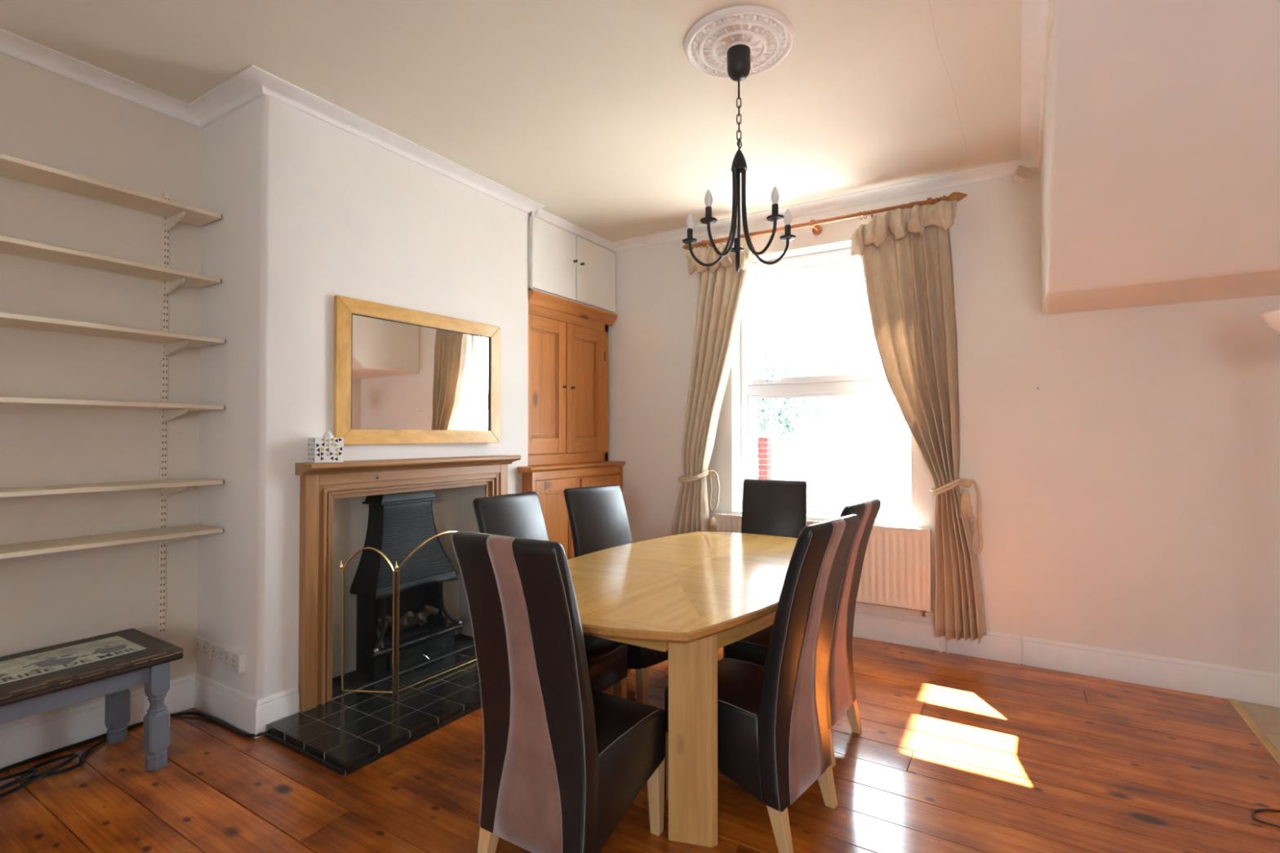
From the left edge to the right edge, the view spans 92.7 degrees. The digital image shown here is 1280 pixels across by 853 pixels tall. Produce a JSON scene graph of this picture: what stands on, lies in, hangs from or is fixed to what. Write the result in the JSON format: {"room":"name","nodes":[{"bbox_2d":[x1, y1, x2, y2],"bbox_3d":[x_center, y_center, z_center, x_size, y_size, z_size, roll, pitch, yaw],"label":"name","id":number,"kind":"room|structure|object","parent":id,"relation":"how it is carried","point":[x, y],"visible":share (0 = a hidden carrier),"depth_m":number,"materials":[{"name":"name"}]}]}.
{"room":"dining room","nodes":[
{"label":"dining room","id":0,"kind":"room"},
{"bbox_2d":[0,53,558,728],"bbox_3d":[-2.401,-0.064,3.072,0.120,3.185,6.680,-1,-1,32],"label":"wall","id":1,"kind":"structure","parent":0,"point":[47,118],"depth_m":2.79,"materials":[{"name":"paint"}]},
{"bbox_2d":[0,672,196,768],"bbox_3d":[-3.160,1.325,1.695,0.020,0.165,3.377,-1,-1,32],"label":"baseboard","id":2,"kind":"structure","parent":1,"relation":"attached to","point":[20,742],"depth_m":2.71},
{"bbox_2d":[157,191,188,637],"bbox_3d":[-2.254,-0.068,2.960,0.247,2.200,0.027,-1,-1,32],"label":"upright","id":3,"kind":"object","parent":1,"relation":"attached to","point":[168,223],"visible":0.84,"depth_m":3.01,"materials":[{"name":"white metal"}]},
{"bbox_2d":[0,235,221,288],"bbox_3d":[-2.531,-0.731,2.507,0.223,0.020,1.367,-1,-1,32],"label":"wall shelf","id":4,"kind":"object","parent":3,"relation":"on","point":[11,246],"visible":1,"depth_m":2.69,"materials":[{"name":"beige wood"}]},
{"bbox_2d":[0,153,222,226],"bbox_3d":[-2.531,-1.050,2.512,0.223,0.020,1.367,-1,-1,32],"label":"wall shelf","id":5,"kind":"object","parent":3,"relation":"on","point":[13,167],"visible":1,"depth_m":2.70,"materials":[{"name":"beige wood"}]},
{"bbox_2d":[0,524,223,559],"bbox_3d":[-2.510,0.499,2.476,0.270,0.020,1.367,-1,-1,32],"label":"wall shelf","id":6,"kind":"object","parent":3,"relation":"on","point":[36,548],"visible":1,"depth_m":2.66,"materials":[{"name":"beige wood"}]},
{"bbox_2d":[0,478,223,497],"bbox_3d":[-2.510,0.264,2.479,0.270,0.020,1.367,-1,-1,32],"label":"wall shelf","id":7,"kind":"object","parent":3,"relation":"on","point":[107,486],"visible":1,"depth_m":2.63,"materials":[{"name":"beige wood"}]},
{"bbox_2d":[0,396,224,410],"bbox_3d":[-2.510,-0.101,2.485,0.270,0.020,1.367,-1,-1,32],"label":"wall shelf","id":8,"kind":"object","parent":3,"relation":"on","point":[3,401],"visible":1,"depth_m":2.64,"materials":[{"name":"beige wood"}]},
{"bbox_2d":[0,311,225,347],"bbox_3d":[-2.511,-0.426,2.490,0.270,0.020,1.367,-1,-1,32],"label":"wall shelf","id":9,"kind":"object","parent":3,"relation":"on","point":[9,320],"visible":1,"depth_m":2.66,"materials":[{"name":"beige wood"}]},
{"bbox_2d":[528,208,617,314],"bbox_3d":[-0.744,-1.274,5.000,0.670,0.602,1.082,-1,-1,32],"label":"upper cabinet","id":10,"kind":"object","parent":1,"relation":"attached to","point":[566,260],"visible":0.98,"depth_m":4.75,"materials":[{"name":"white wood"}]},
{"bbox_2d":[196,93,528,711],"bbox_3d":[-1.540,-0.079,3.766,0.610,3.035,1.812,-1,-1,32],"label":"wall","id":11,"kind":"structure","parent":0,"point":[313,211],"depth_m":3.07,"materials":[{"name":"paint"}]},
{"bbox_2d":[194,635,211,658],"bbox_3d":[-2.214,1.117,3.089,0.150,0.088,0.018,-1,-1,32],"label":"wall socket","id":12,"kind":"object","parent":11,"relation":"attached to","point":[202,646],"visible":1,"depth_m":3.08,"materials":[{"name":"white plastic"}]},
{"bbox_2d":[210,641,226,664],"bbox_3d":[-2.070,1.115,3.000,0.148,0.088,0.018,-1,-1,32],"label":"wall socket","id":13,"kind":"object","parent":11,"relation":"attached to","point":[215,648],"visible":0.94,"depth_m":3.00,"materials":[{"name":"white plastic"}]},
{"bbox_2d":[222,647,244,673],"bbox_3d":[-1.937,1.114,2.908,0.162,0.088,0.034,-1,-1,32],"label":"wall socket","id":14,"kind":"object","parent":11,"relation":"attached to","point":[233,660],"visible":1,"depth_m":2.88,"materials":[{"name":"white plastic"}]},
{"bbox_2d":[193,672,298,738],"bbox_3d":[-1.967,1.345,3.035,0.629,0.165,0.197,-1,-1,32],"label":"baseboard","id":15,"kind":"structure","parent":11,"relation":"attached to","point":[248,714],"depth_m":2.90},
{"bbox_2d":[0,28,544,213],"bbox_3d":[-2.374,-1.591,2.354,0.710,0.055,5.250,-1,-1,32],"label":"trim","id":16,"kind":"structure","parent":11,"relation":"attached to","point":[253,82],"depth_m":2.98,"materials":[{"name":"white paint"}]},
{"bbox_2d":[333,294,500,444],"bbox_3d":[-1.249,-0.283,3.589,0.029,0.768,1.114,-1,-1,34],"label":"wall mirror","id":17,"kind":"object","parent":11,"relation":"attached to","point":[402,375],"visible":0.91,"depth_m":3.50,"materials":[{"name":"brown wood"}]},
{"bbox_2d":[351,314,489,430],"bbox_3d":[-1.252,-0.283,3.591,0.012,0.628,0.974,-1,-1,34],"label":"mirror glass","id":18,"kind":"object","parent":17,"relation":"on","point":[408,373],"depth_m":3.53,"materials":[{"name":"white"}]},
{"bbox_2d":[0,0,1021,241],"bbox_3d":[-0.298,-1.679,1.641,5.190,0.101,6.430,-1,-1,32],"label":"ceiling","id":19,"kind":"structure","parent":0,"point":[597,113],"depth_m":2.83,"materials":[{"name":"paint"}]},
{"bbox_2d":[684,4,795,78],"bbox_3d":[0.417,-1.598,2.577,0.460,0.035,0.460,-1,-1,32],"label":"ceiling rose","id":20,"kind":"object","parent":19,"relation":"attached to","point":[769,34],"visible":0.89,"depth_m":2.51,"materials":[{"name":"paint"}]},
{"bbox_2d":[682,44,795,271],"bbox_3d":[0.402,-1.137,2.569,0.478,0.902,0.481,-1,-1,32],"label":"chandelier","id":21,"kind":"object","parent":20,"relation":"hanging from","point":[739,55],"visible":1,"depth_m":2.55,"materials":[{"name":"black metal"}]},
{"bbox_2d":[0,636,1279,852],"bbox_3d":[-0.283,1.452,1.614,5.190,0.107,6.480,-1,-1,32],"label":"floor","id":22,"kind":"structure","parent":0,"point":[952,753],"depth_m":2.40,"materials":[{"name":"brown wood"}]},
{"bbox_2d":[0,737,106,798],"bbox_3d":[-2.494,1.397,2.395,0.197,0.039,0.854,0,-1,23],"label":"coiled cable","id":23,"kind":"object","parent":22,"relation":"on","point":[33,770],"visible":0.94,"depth_m":2.46,"materials":[{"name":"black plastic"}]},
{"bbox_2d":[0,628,183,771],"bbox_3d":[-2.338,1.177,2.431,0.530,0.483,0.690,-1,-1,32],"label":"bench","id":24,"kind":"object","parent":22,"relation":"on","point":[36,682],"visible":1,"depth_m":2.48,"materials":[{"name":"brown wood"}]},
{"bbox_2d":[0,711,263,773],"bbox_3d":[-2.358,1.412,2.689,1.243,0.019,0.478,1,-1,-32],"label":"cable","id":25,"kind":"object","parent":22,"relation":"on","point":[230,727],"visible":0.85,"depth_m":2.78,"materials":[{"name":"black plastic"}]},
{"bbox_2d":[263,633,482,775],"bbox_3d":[-1.113,1.409,3.442,0.882,0.050,1.737,-1,-1,32],"label":"hearth","id":26,"kind":"object","parent":22,"relation":"on","point":[346,734],"visible":0.55,"depth_m":2.94,"materials":[{"name":"tile"}]},
{"bbox_2d":[350,489,462,680],"bbox_3d":[-1.374,0.882,3.607,0.274,1.008,0.620,-1,-1,32],"label":"fire","id":27,"kind":"object","parent":26,"relation":"on","point":[398,523],"visible":0.93,"depth_m":3.54,"materials":[{"name":"metal"}]},
{"bbox_2d":[350,497,458,599],"bbox_3d":[-1.383,0.690,3.615,0.254,0.512,0.570,-1,-1,32],"label":"hood","id":28,"kind":"object","parent":27,"relation":"attached to","point":[396,526],"depth_m":3.52,"materials":[{"name":"metal"}]},
{"bbox_2d":[294,454,520,711],"bbox_3d":[-1.235,0.785,3.522,0.148,1.200,1.426,-1,-1,32],"label":"surround","id":29,"kind":"object","parent":26,"relation":"on","point":[321,483],"visible":0.84,"depth_m":3.06,"materials":[{"name":"brown wood"}]},
{"bbox_2d":[307,430,343,462],"bbox_3d":[-1.558,0.098,3.027,0.130,0.158,0.116,1,-1,-44],"label":"tissue box","id":30,"kind":"object","parent":29,"relation":"on","point":[327,448],"visible":1,"depth_m":2.99,"materials":[{"name":"white cardboard"}]},
{"bbox_2d":[294,454,520,475],"bbox_3d":[-1.236,0.215,3.531,0.148,0.060,1.426,-1,-1,32],"label":"mantel shelf","id":31,"kind":"object","parent":29,"relation":"attached to","point":[396,466],"depth_m":3.37,"materials":[{"name":"wood"}]},
{"bbox_2d":[339,530,479,695],"bbox_3d":[-1.195,0.987,3.494,0.283,0.796,0.945,-1,-1,32],"label":"fire screen","id":32,"kind":"object","parent":26,"relation":"on","point":[395,665],"visible":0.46,"depth_m":3.15,"materials":[{"name":"gold metal"}]},
{"bbox_2d":[471,491,627,698],"bbox_3d":[-0.419,0.878,2.850,0.615,1.092,0.410,-1,-1,33],"label":"dining chair","id":33,"kind":"object","parent":22,"relation":"on","point":[520,515],"visible":0.24,"depth_m":2.84,"materials":[{"name":"leather"}]},
{"bbox_2d":[451,530,665,852],"bbox_3d":[-0.240,0.865,1.991,0.410,1.092,0.615,-1,-1,32],"label":"dining chair","id":34,"kind":"object","parent":22,"relation":"on","point":[566,760],"visible":1,"depth_m":1.82,"materials":[{"name":"leather"}]},
{"bbox_2d":[517,289,625,559],"bbox_3d":[-0.746,0.243,4.912,0.732,2.426,1.195,-1,-1,32],"label":"tall cabinet","id":35,"kind":"object","parent":22,"relation":"on","point":[568,340],"visible":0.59,"depth_m":4.71,"materials":[{"name":"brown wood"}]},
{"bbox_2d":[563,484,668,704],"bbox_3d":[-0.066,0.885,3.297,0.615,1.092,0.410,-1,-1,44],"label":"dining chair","id":36,"kind":"object","parent":22,"relation":"on","point":[598,520],"visible":0.41,"depth_m":3.37,"materials":[{"name":"leather"}]},
{"bbox_2d":[567,531,797,847],"bbox_3d":[0.261,1.042,2.911,1.200,0.765,2.058,-1,-1,33],"label":"dining table","id":37,"kind":"object","parent":22,"relation":"on","point":[699,593],"visible":0.56,"depth_m":2.16,"materials":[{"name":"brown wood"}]},
{"bbox_2d":[664,514,861,852],"bbox_3d":[0.452,0.869,2.281,0.615,1.092,0.410,-1,-1,41],"label":"dining chair","id":38,"kind":"object","parent":22,"relation":"on","point":[773,736],"visible":0.95,"depth_m":2.10,"materials":[{"name":"leather"}]},
{"bbox_2d":[741,479,807,537],"bbox_3d":[0.798,0.891,3.748,0.410,1.092,0.615,0,-1,19],"label":"dining chair","id":39,"kind":"object","parent":22,"relation":"on","point":[771,507],"visible":0.31,"depth_m":3.94,"materials":[{"name":"leather"}]},
{"bbox_2d":[723,497,880,767],"bbox_3d":[0.750,0.877,2.830,0.615,1.092,0.410,-1,-1,37],"label":"dining chair","id":40,"kind":"object","parent":22,"relation":"on","point":[841,691],"visible":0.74,"depth_m":2.75,"materials":[{"name":"leather"}]},
{"bbox_2d":[1251,808,1279,827],"bbox_3d":[2.487,1.404,2.083,0.601,0.012,0.407,-1,-1,32],"label":"cable","id":41,"kind":"object","parent":22,"relation":"on","point":[1255,811],"visible":1,"depth_m":2.22,"materials":[{"name":"black plastic"}]},
{"bbox_2d":[608,170,1279,674],"bbox_3d":[1.506,-0.045,4.423,5.290,3.185,0.340,-1,-1,32],"label":"wall","id":42,"kind":"structure","parent":0,"point":[1130,497],"depth_m":3.60,"materials":[{"name":"paint"}]},
{"bbox_2d":[731,247,911,526],"bbox_3d":[1.309,-0.312,4.474,1.275,1.969,0.268,-1,-1,32],"label":"window","id":43,"kind":"structure","parent":42,"relation":"in","point":[870,384],"depth_m":4.57,"materials":[{"name":"plastic"}]},
{"bbox_2d":[681,191,967,249],"bbox_3d":[1.202,-1.415,4.339,1.995,0.079,0.158,-1,-1,32],"label":"pole","id":44,"kind":"object","parent":42,"relation":"attached to","point":[816,228],"visible":0.64,"depth_m":4.19,"materials":[{"name":"brown wood"}]},
{"bbox_2d":[671,240,753,535],"bbox_3d":[0.543,-0.017,4.668,0.698,2.721,0.194,-1,-1,32],"label":"linen curtain","id":45,"kind":"object","parent":44,"relation":"hanging from","point":[722,291],"visible":0.74,"depth_m":4.67,"materials":[{"name":"beige fabric"}]},
{"bbox_2d":[677,470,719,532],"bbox_3d":[0.454,0.606,4.725,0.337,0.542,0.189,0,-1,18],"label":"tieback","id":46,"kind":"object","parent":45,"relation":"attached to","point":[713,524],"visible":0.8,"depth_m":4.66,"materials":[{"name":"beige fabric"}]},
{"bbox_2d":[850,199,986,643],"bbox_3d":[1.756,-0.041,3.899,0.775,2.746,0.192,0,-1,28],"label":"linen curtain","id":47,"kind":"object","parent":44,"relation":"hanging from","point":[905,254],"visible":0.99,"depth_m":3.88,"materials":[{"name":"beige fabric"}]},
{"bbox_2d":[929,476,982,554],"bbox_3d":[1.959,0.549,3.810,0.282,0.467,0.179,0,-1,2],"label":"tieback","id":48,"kind":"object","parent":47,"relation":"attached to","point":[966,503],"visible":0.99,"depth_m":3.74,"materials":[{"name":"beige fabric"}]},
{"bbox_2d":[711,512,948,653],"bbox_3d":[1.262,1.054,4.293,1.618,0.783,0.107,-1,-1,32],"label":"radiator","id":49,"kind":"object","parent":42,"relation":"attached to","point":[896,571],"visible":0.35,"depth_m":3.99,"materials":[{"name":"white metal"}]},
{"bbox_2d":[711,512,931,531],"bbox_3d":[1.214,0.667,4.311,1.520,0.008,0.075,-1,-1,32],"label":"windowsill","id":50,"kind":"structure","parent":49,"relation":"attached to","point":[717,515],"depth_m":4.06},
{"bbox_2d":[853,611,1279,707],"bbox_3d":[1.687,1.358,4.075,4.240,0.168,0.024,-1,-1,32],"label":"baseboard","id":51,"kind":"structure","parent":42,"relation":"attached to","point":[1260,687],"depth_m":3.50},
{"bbox_2d":[1261,309,1279,334],"bbox_3d":[2.636,0.479,2.358,0.314,1.868,0.314,-1,-1,32],"label":"lamp","id":52,"kind":"object","parent":42,"relation":"attached to","point":[1272,318],"visible":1,"depth_m":2.42,"materials":[{"name":"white glass"}]},
{"bbox_2d":[1040,0,1279,315],"bbox_3d":[2.492,-1.149,2.597,1.270,0.935,1.748,-1,-1,32],"label":"wall","id":53,"kind":"structure","parent":0,"point":[1160,163],"depth_m":2.48,"materials":[{"name":"paint"}]},
{"bbox_2d":[612,0,1053,251],"bbox_3d":[0.643,-1.570,3.745,3.075,0.055,1.760,-1,-1,32],"label":"trim","id":54,"kind":"structure","parent":53,"relation":"attached to","point":[1037,15],"depth_m":3.74,"materials":[{"name":"white paint"}]},
{"bbox_2d":[1011,164,1031,183],"bbox_3d":[2.285,-1.491,3.631,0.176,0.111,0.080,0,-1,-30],"label":"detector","id":55,"kind":"object","parent":53,"relation":"attached to","point":[1021,173],"visible":1,"depth_m":3.60,"materials":[{"name":"plastic"}]},
{"bbox_2d":[1237,700,1279,752],"bbox_3d":[1.647,1.391,0.415,0.445,0.015,6.280,-1,-1,32],"label":"floor","id":56,"kind":"structure","parent":0,"point":[1267,717],"depth_m":2.97,"materials":[{"name":"carpet"}]},
{"label":"outside","id":57,"kind":"structure","parent":0,"visible":0},
{"bbox_3d":[4.626,1.852,9.308,16.000,0.060,11.260,-1,-1,32],"label":"yard","id":58,"kind":"structure","parent":57,"visible":0},
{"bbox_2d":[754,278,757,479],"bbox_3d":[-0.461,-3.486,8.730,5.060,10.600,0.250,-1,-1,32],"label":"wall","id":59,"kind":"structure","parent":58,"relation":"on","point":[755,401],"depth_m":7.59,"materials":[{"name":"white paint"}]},
{"bbox_2d":[757,437,772,479],"bbox_3d":[1.714,0.977,8.369,0.140,1.662,0.190,-1,-1,32],"label":"gate pillar","id":60,"kind":"structure","parent":58,"relation":"on","point":[764,444],"depth_m":8.30,"materials":[{"name":"red brick"}]},
{"bbox_2d":[757,352,826,471],"bbox_3d":[2.292,0.320,10.531,1.600,3.046,1.501,-1,-1,32],"label":"tree","id":61,"kind":"object","parent":58,"relation":"on","point":[782,420],"visible":0.41,"depth_m":10.43,"materials":[{"name":"green plant"}]},
{"bbox_2d":[770,435,900,505],"bbox_3d":[4.301,0.945,6.782,5.870,1.675,0.115,-1,-1,32],"label":"fence","id":62,"kind":"object","parent":58,"relation":"on","point":[777,444],"visible":0.16,"depth_m":7.81,"materials":[{"name":"white wood"}]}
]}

